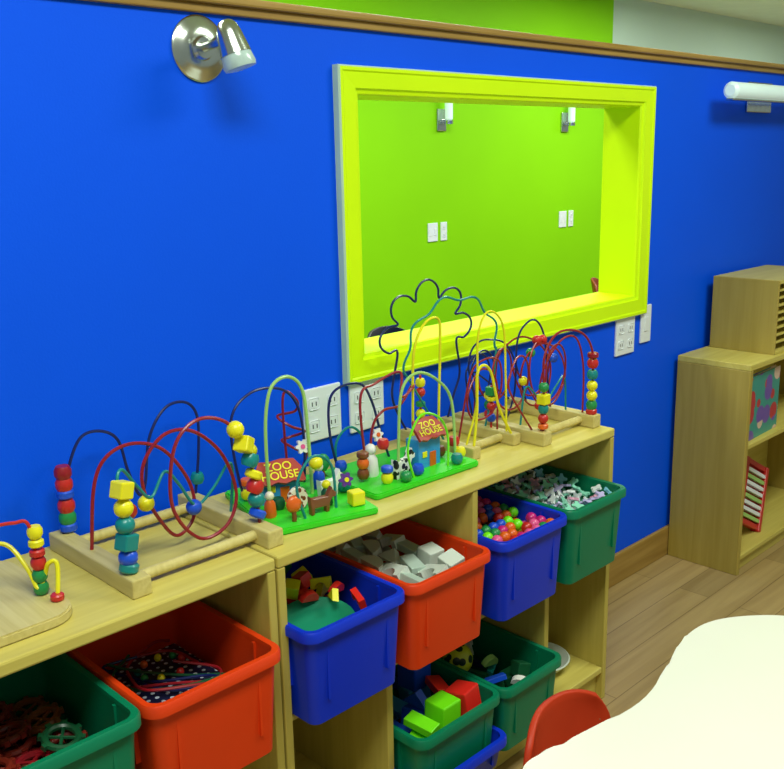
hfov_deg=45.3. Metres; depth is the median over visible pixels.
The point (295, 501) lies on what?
bead maze
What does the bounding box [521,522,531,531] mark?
ball
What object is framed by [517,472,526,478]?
connector piece
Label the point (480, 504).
ball
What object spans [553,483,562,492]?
connector piece
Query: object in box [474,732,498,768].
tub
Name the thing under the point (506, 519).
ball
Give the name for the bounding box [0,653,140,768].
storage bin
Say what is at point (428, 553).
foam block
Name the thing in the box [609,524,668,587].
baseboard
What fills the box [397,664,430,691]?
block
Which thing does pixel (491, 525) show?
ball
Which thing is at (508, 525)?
ball
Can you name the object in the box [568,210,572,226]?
wall outlet
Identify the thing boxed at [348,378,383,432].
wall outlet
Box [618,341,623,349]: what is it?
socket
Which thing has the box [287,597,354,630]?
plate
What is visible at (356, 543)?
foam block
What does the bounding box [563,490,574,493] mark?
connector piece
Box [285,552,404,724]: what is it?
storage bin
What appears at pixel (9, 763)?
toy
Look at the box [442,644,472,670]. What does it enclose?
ball
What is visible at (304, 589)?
toy piece
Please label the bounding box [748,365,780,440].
picture book
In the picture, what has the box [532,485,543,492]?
connector piece
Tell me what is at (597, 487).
connector piece
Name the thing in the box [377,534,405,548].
foam block
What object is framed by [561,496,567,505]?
connector piece
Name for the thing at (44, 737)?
toy
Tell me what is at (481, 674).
toy piece
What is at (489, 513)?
ball
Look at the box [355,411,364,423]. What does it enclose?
socket
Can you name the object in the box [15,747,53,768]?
toy
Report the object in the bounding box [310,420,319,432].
socket
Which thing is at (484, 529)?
ball
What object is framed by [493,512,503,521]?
ball
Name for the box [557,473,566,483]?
connector piece
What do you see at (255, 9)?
trim
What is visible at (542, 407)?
bead maze
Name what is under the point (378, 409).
socket
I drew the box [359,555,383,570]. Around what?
foam block
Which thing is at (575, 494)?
connector piece
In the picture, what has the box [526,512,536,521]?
ball
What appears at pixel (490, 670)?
toy piece
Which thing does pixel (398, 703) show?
block
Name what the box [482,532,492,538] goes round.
ball
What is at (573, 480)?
connector piece
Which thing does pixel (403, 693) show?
block
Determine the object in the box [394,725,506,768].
storage bin
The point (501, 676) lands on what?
toy piece
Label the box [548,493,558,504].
connector piece
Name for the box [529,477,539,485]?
connector piece
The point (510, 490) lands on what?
connector piece
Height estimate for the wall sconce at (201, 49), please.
0.128 m
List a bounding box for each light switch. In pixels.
[428,223,437,241]
[559,211,566,227]
[639,304,651,342]
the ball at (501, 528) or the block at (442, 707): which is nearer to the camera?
the block at (442, 707)
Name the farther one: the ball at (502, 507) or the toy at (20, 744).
the ball at (502, 507)
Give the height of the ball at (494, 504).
0.028 m
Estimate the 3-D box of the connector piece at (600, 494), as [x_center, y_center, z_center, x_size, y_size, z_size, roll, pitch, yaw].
[0.539,0.285,2.426,0.028,0.018,0.027,-5,14,-16]
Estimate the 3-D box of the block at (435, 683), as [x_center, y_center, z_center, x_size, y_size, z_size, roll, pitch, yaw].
[0.110,0.719,2.242,0.039,0.026,0.075,-6,14,-20]
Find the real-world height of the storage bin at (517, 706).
0.181 m
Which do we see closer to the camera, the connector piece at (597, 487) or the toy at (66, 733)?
the toy at (66, 733)
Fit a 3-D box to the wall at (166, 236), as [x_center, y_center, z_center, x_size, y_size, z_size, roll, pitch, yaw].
[0.425,-0.090,2.914,7.800,1.790,0.130,-14,19,-43]
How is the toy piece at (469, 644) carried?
on the toy piece
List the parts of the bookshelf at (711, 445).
panel, panel, shelf, panel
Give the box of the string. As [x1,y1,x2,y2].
[102,639,223,691]
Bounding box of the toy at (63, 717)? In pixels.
[24,715,69,738]
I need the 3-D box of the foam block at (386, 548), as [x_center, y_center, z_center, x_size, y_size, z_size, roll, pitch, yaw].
[-0.001,0.411,2.218,0.039,0.056,0.076,-12,18,-39]
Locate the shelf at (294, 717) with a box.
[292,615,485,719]
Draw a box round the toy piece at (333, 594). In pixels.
[328,588,338,601]
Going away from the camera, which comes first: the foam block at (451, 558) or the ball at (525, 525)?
the foam block at (451, 558)
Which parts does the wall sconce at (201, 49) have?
arm, lamp shade, bulb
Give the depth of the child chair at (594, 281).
6.67 m
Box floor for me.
[495,538,783,768]
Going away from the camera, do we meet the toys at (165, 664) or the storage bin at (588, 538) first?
the toys at (165, 664)
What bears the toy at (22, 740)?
on the pile at (39, 745)
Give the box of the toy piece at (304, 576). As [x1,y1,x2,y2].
[291,571,311,589]
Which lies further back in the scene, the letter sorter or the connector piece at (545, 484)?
the letter sorter
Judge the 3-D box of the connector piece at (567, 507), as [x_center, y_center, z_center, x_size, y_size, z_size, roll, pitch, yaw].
[0.440,0.311,2.331,0.024,0.025,0.029,5,15,25]
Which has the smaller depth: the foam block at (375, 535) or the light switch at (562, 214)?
the foam block at (375, 535)
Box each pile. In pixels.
[17,739,50,759]
[393,715,400,722]
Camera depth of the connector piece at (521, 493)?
2.43 m
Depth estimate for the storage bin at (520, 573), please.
2.20 m
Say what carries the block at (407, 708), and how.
on the pile at (395, 718)
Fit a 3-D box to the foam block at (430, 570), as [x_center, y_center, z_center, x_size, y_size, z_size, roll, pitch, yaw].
[0.090,0.407,2.037,0.038,0.048,0.074,-12,18,-39]
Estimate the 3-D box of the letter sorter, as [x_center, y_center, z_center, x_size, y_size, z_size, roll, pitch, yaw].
[1.442,-0.294,3.584,0.450,0.268,0.248,-14,19,-43]
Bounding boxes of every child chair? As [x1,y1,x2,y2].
[367,326,404,337]
[523,689,610,766]
[591,277,598,292]
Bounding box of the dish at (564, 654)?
[548,642,569,672]
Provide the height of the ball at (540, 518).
0.028 m
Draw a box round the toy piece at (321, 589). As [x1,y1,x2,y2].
[316,583,329,596]
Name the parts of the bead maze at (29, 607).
board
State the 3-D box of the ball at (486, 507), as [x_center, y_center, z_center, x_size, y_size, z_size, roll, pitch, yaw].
[0.243,0.317,2.382,0.028,0.028,0.028,-14,19,-43]
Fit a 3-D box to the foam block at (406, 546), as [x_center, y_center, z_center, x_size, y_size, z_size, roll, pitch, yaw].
[0.042,0.378,2.164,0.035,0.021,0.068,-12,18,-39]
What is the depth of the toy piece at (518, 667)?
2.37 m
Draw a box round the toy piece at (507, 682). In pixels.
[499,666,513,686]
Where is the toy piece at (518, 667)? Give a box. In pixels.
[510,660,530,676]
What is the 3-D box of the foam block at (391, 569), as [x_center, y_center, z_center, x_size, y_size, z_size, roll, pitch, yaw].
[0.004,0.408,2.041,0.039,0.044,0.073,-12,18,-39]
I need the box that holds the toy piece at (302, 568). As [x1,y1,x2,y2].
[291,566,312,577]
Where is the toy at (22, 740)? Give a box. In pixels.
[21,739,66,758]
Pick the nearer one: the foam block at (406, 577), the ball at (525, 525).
the foam block at (406, 577)
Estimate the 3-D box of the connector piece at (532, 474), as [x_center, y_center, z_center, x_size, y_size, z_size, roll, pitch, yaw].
[0.383,0.252,2.580,0.023,0.027,0.030,2,14,13]
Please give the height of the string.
0.036 m
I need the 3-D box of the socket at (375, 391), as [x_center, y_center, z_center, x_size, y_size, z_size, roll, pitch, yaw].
[-0.041,0.021,2.362,0.030,0.028,0.005,-14,19,-43]
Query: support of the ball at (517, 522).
on the ball
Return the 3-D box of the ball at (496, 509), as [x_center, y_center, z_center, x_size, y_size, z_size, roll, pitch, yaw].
[0.263,0.322,2.362,0.028,0.028,0.028,-14,19,-43]
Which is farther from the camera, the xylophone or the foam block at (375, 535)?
the xylophone
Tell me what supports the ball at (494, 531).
on the ball
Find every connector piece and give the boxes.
[495,485,504,490]
[507,488,515,493]
[510,477,520,487]
[516,490,527,497]
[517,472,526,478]
[522,488,530,496]
[527,471,535,480]
[528,494,538,500]
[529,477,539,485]
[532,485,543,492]
[534,468,544,477]
[535,491,546,499]
[542,480,551,488]
[544,487,554,496]
[545,473,555,478]
[548,477,558,486]
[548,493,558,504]
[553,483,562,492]
[554,501,562,506]
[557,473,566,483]
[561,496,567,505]
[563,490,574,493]
[564,504,573,509]
[567,477,577,484]
[567,497,578,500]
[571,484,581,492]
[571,501,583,508]
[573,492,581,501]
[579,491,589,496]
[579,499,591,504]
[591,484,601,492]
[595,491,604,497]
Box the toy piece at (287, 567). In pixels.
[284,564,291,575]
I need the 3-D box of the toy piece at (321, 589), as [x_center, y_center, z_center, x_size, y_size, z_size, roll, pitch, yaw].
[-0.146,0.430,1.984,0.018,0.029,0.047,6,16,29]
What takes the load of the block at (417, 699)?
on the block at (407, 708)
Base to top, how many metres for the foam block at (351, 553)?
0.025 m
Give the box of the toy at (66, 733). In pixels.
[50,730,87,743]
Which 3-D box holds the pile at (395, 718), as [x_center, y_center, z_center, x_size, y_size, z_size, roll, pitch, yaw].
[0.038,0.842,2.247,0.195,0.061,0.298,-14,19,-43]
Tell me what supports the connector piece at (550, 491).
on the connector piece
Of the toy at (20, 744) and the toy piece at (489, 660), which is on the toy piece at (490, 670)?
the toy piece at (489, 660)
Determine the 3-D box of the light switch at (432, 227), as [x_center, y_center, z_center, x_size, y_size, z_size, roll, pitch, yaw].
[0.289,-1.074,6.634,0.100,0.130,0.011,-14,19,-43]
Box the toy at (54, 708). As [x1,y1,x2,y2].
[23,702,64,736]
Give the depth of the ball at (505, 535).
2.19 m
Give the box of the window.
[332,64,656,385]
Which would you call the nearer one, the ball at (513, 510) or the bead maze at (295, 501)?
the bead maze at (295, 501)
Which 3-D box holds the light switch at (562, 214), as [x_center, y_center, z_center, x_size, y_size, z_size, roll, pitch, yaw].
[1.397,-1.353,7.695,0.100,0.130,0.011,-14,19,-43]
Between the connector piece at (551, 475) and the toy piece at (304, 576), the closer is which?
the toy piece at (304, 576)
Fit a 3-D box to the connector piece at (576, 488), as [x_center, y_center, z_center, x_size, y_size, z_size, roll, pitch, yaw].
[0.487,0.274,2.477,0.029,0.025,0.024,11,18,41]
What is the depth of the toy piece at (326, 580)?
1.96 m
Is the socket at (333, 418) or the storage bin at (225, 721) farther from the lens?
the socket at (333, 418)
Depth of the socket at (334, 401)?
2.26 m
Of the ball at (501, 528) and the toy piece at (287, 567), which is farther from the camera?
the ball at (501, 528)
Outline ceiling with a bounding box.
[643,0,783,26]
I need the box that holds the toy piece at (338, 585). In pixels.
[328,581,343,591]
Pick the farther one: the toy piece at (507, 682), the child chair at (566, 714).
the toy piece at (507, 682)
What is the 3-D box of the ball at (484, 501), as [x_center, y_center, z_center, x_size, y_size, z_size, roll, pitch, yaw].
[0.242,0.306,2.421,0.028,0.028,0.028,-14,19,-43]
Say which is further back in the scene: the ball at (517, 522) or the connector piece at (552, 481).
the connector piece at (552, 481)
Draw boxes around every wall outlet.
[302,382,341,442]
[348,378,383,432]
[440,222,446,240]
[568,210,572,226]
[614,316,634,356]
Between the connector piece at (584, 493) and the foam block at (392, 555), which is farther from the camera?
the connector piece at (584, 493)
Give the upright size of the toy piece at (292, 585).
0.041 m
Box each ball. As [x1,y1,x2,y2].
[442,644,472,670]
[478,501,483,507]
[478,507,485,513]
[478,513,487,523]
[481,498,490,504]
[481,526,490,532]
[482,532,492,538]
[483,504,492,510]
[485,510,494,520]
[488,522,498,528]
[490,501,499,507]
[490,528,500,535]
[492,507,501,512]
[492,535,502,541]
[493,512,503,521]
[496,519,505,525]
[497,525,507,531]
[499,504,508,510]
[499,531,509,541]
[501,510,510,516]
[503,516,512,522]
[505,522,515,528]
[507,528,517,536]
[508,507,517,517]
[512,519,522,529]
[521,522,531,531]
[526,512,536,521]
[529,518,538,525]
[536,515,545,522]
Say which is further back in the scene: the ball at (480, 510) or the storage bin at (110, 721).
the ball at (480, 510)
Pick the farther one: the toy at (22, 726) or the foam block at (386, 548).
the foam block at (386, 548)
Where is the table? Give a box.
[523,615,783,768]
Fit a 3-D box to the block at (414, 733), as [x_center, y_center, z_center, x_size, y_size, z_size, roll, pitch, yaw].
[0.067,0.809,2.105,0.069,0.076,0.069,6,15,27]
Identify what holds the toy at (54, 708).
on the toy at (63, 717)
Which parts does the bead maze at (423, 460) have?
board, door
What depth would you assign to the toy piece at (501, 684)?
2.36 m
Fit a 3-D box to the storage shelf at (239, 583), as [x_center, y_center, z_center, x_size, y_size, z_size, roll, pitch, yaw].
[-0.745,0.778,1.540,1.157,0.794,0.367,-14,19,-43]
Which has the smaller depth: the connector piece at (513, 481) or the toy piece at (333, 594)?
the toy piece at (333, 594)
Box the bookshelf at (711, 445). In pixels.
[668,345,783,575]
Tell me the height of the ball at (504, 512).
0.028 m
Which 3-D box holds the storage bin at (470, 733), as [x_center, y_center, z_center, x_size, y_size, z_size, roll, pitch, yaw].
[0.036,0.797,2.236,0.280,0.173,0.367,-14,19,-43]
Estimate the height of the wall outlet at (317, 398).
0.130 m
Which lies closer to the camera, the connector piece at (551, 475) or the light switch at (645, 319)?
the connector piece at (551, 475)
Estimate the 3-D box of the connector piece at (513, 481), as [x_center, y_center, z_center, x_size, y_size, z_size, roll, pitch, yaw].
[0.333,0.264,2.533,0.027,0.023,0.024,-10,16,-33]
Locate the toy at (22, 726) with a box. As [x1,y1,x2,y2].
[0,718,31,747]
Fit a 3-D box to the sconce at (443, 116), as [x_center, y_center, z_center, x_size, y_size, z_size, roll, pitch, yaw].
[0.368,-1.888,6.483,0.099,0.270,0.084,-14,19,-43]
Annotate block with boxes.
[327,543,350,554]
[340,547,364,562]
[346,536,365,551]
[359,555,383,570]
[361,529,382,539]
[361,539,381,556]
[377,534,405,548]
[377,548,399,563]
[380,562,410,579]
[381,546,399,560]
[392,676,397,689]
[393,696,407,718]
[393,720,411,733]
[396,539,419,556]
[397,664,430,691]
[397,683,430,702]
[400,553,425,574]
[400,573,424,582]
[400,703,424,728]
[403,689,426,710]
[403,710,439,736]
[410,730,426,737]
[417,542,443,564]
[417,564,448,579]
[425,675,448,693]
[425,690,460,729]
[438,548,464,567]
[445,679,480,715]
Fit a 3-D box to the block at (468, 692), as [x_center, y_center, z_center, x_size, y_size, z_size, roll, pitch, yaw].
[0.165,0.731,2.187,0.068,0.070,0.062,9,17,36]
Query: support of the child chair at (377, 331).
on the floor
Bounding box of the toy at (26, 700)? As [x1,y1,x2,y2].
[6,695,49,724]
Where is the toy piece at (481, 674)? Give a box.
[468,668,488,678]
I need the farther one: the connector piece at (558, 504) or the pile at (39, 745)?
the connector piece at (558, 504)
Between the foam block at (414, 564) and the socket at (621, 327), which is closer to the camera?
the foam block at (414, 564)
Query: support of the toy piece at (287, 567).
on the toy piece
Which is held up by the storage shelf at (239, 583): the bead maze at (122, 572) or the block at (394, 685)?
the bead maze at (122, 572)
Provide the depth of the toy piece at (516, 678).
2.32 m
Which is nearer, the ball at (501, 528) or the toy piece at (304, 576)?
the toy piece at (304, 576)
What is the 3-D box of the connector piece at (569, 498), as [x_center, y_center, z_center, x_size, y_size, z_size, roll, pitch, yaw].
[0.463,0.292,2.404,0.028,0.019,0.027,0,14,6]
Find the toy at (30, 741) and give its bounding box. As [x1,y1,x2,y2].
[0,729,36,757]
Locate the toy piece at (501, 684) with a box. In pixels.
[495,681,504,686]
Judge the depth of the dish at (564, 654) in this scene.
2.65 m
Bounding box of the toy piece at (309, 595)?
[298,589,318,602]
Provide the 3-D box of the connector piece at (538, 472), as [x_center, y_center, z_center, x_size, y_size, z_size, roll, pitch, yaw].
[0.408,0.245,2.604,0.027,0.024,0.023,-5,14,-14]
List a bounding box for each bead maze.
[0,519,71,647]
[49,400,282,599]
[225,375,377,534]
[325,316,477,499]
[378,279,520,459]
[455,319,600,446]
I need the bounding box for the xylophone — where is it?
[742,455,768,531]
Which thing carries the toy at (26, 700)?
on the toy
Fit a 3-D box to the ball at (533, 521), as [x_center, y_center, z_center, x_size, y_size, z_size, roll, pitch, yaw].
[0.344,0.339,2.282,0.028,0.028,0.028,-14,19,-43]
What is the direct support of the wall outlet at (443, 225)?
attached to the wall at (500, 178)
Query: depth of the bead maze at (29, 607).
1.52 m
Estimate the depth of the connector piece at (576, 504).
2.35 m
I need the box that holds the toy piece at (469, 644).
[465,640,473,654]
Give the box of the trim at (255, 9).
[82,0,783,73]
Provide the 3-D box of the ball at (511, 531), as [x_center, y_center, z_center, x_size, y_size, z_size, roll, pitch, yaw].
[0.284,0.354,2.224,0.028,0.028,0.028,-14,19,-43]
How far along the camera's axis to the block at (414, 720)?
2.08 m
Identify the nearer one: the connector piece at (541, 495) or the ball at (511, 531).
the ball at (511, 531)
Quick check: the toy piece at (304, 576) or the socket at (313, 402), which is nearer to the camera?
the toy piece at (304, 576)
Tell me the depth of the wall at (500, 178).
7.03 m
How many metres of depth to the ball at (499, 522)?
2.27 m
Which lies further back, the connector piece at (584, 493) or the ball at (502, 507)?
the connector piece at (584, 493)
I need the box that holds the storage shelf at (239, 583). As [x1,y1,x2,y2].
[0,516,284,768]
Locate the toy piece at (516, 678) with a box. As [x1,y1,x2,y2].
[511,675,524,683]
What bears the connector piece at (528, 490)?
on the connector piece
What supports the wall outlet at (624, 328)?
attached to the wall at (166, 236)
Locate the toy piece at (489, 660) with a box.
[481,654,497,666]
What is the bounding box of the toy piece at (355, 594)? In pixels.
[350,587,366,608]
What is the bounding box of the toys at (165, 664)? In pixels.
[108,643,219,702]
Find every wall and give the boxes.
[0,0,783,560]
[263,0,783,338]
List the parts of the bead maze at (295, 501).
door, tree crown, board, tree crown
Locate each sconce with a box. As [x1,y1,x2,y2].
[171,14,255,82]
[436,103,452,130]
[561,107,574,131]
[724,81,783,112]
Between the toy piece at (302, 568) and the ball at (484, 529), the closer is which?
the toy piece at (302, 568)
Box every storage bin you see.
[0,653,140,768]
[66,600,280,768]
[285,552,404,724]
[320,519,489,669]
[392,660,499,768]
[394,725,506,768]
[437,620,561,750]
[477,488,566,621]
[484,464,625,584]
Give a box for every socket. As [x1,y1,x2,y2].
[309,398,318,410]
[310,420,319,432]
[327,393,337,405]
[330,415,337,427]
[354,391,363,403]
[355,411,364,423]
[371,387,380,398]
[372,407,380,418]
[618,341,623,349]
[619,325,624,333]
[627,338,632,346]
[628,323,633,331]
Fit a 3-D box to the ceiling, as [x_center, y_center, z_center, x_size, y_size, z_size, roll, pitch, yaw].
[3.059,-2.481,4.529,14.600,0.050,6.600,-14,19,-43]
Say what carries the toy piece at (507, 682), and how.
in the storage bin at (517, 706)
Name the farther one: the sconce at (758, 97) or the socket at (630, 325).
the sconce at (758, 97)
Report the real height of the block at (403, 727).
0.031 m
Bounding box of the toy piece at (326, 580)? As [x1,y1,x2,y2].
[310,576,331,589]
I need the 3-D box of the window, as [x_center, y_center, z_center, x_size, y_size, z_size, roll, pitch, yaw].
[0.323,-0.491,2.707,1.373,0.742,0.152,-14,19,-43]
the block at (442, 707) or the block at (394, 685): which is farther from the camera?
the block at (394, 685)
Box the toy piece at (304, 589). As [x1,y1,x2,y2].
[286,587,307,603]
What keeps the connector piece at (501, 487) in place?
on the connector piece
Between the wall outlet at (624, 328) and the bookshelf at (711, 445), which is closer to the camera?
the wall outlet at (624, 328)
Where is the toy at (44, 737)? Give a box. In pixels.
[37,720,85,752]
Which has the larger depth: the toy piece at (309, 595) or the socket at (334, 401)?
the socket at (334, 401)
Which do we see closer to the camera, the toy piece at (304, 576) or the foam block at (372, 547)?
the toy piece at (304, 576)
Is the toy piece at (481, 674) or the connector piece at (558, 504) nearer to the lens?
the connector piece at (558, 504)
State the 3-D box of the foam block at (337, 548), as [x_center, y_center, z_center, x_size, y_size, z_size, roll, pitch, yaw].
[-0.129,0.379,2.172,0.039,0.045,0.072,-12,18,-39]
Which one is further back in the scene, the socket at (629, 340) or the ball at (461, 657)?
the socket at (629, 340)
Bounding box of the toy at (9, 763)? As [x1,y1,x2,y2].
[0,755,16,768]
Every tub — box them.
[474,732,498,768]
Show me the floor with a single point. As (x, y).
(651, 611)
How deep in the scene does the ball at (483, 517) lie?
2.31 m
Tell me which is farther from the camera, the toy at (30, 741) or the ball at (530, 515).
the ball at (530, 515)
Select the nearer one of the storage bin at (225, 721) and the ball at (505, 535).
the storage bin at (225, 721)
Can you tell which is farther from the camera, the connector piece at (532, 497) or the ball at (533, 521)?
the connector piece at (532, 497)
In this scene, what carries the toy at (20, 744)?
on the pile at (39, 745)
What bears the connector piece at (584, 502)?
on the connector piece
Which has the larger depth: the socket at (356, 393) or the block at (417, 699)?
the socket at (356, 393)
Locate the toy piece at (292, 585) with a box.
[286,578,300,599]
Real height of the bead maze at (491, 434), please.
0.407 m
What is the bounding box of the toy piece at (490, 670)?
[487,664,496,676]
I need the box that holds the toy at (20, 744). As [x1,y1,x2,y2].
[5,743,33,758]
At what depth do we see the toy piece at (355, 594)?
1.88 m
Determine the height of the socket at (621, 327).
0.028 m
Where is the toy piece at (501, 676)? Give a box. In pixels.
[484,672,506,683]
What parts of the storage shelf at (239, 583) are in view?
panel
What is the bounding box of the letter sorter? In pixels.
[710,265,783,354]
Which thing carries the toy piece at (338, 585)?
on the plate at (317, 614)
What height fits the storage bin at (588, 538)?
0.206 m
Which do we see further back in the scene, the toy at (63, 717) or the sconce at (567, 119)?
the sconce at (567, 119)
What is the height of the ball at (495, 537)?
0.028 m
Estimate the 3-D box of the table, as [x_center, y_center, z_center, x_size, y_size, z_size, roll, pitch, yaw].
[0.807,0.854,1.612,0.977,0.550,0.823,-14,19,-43]
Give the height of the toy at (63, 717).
0.028 m
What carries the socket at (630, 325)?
attached to the wall outlet at (624, 328)

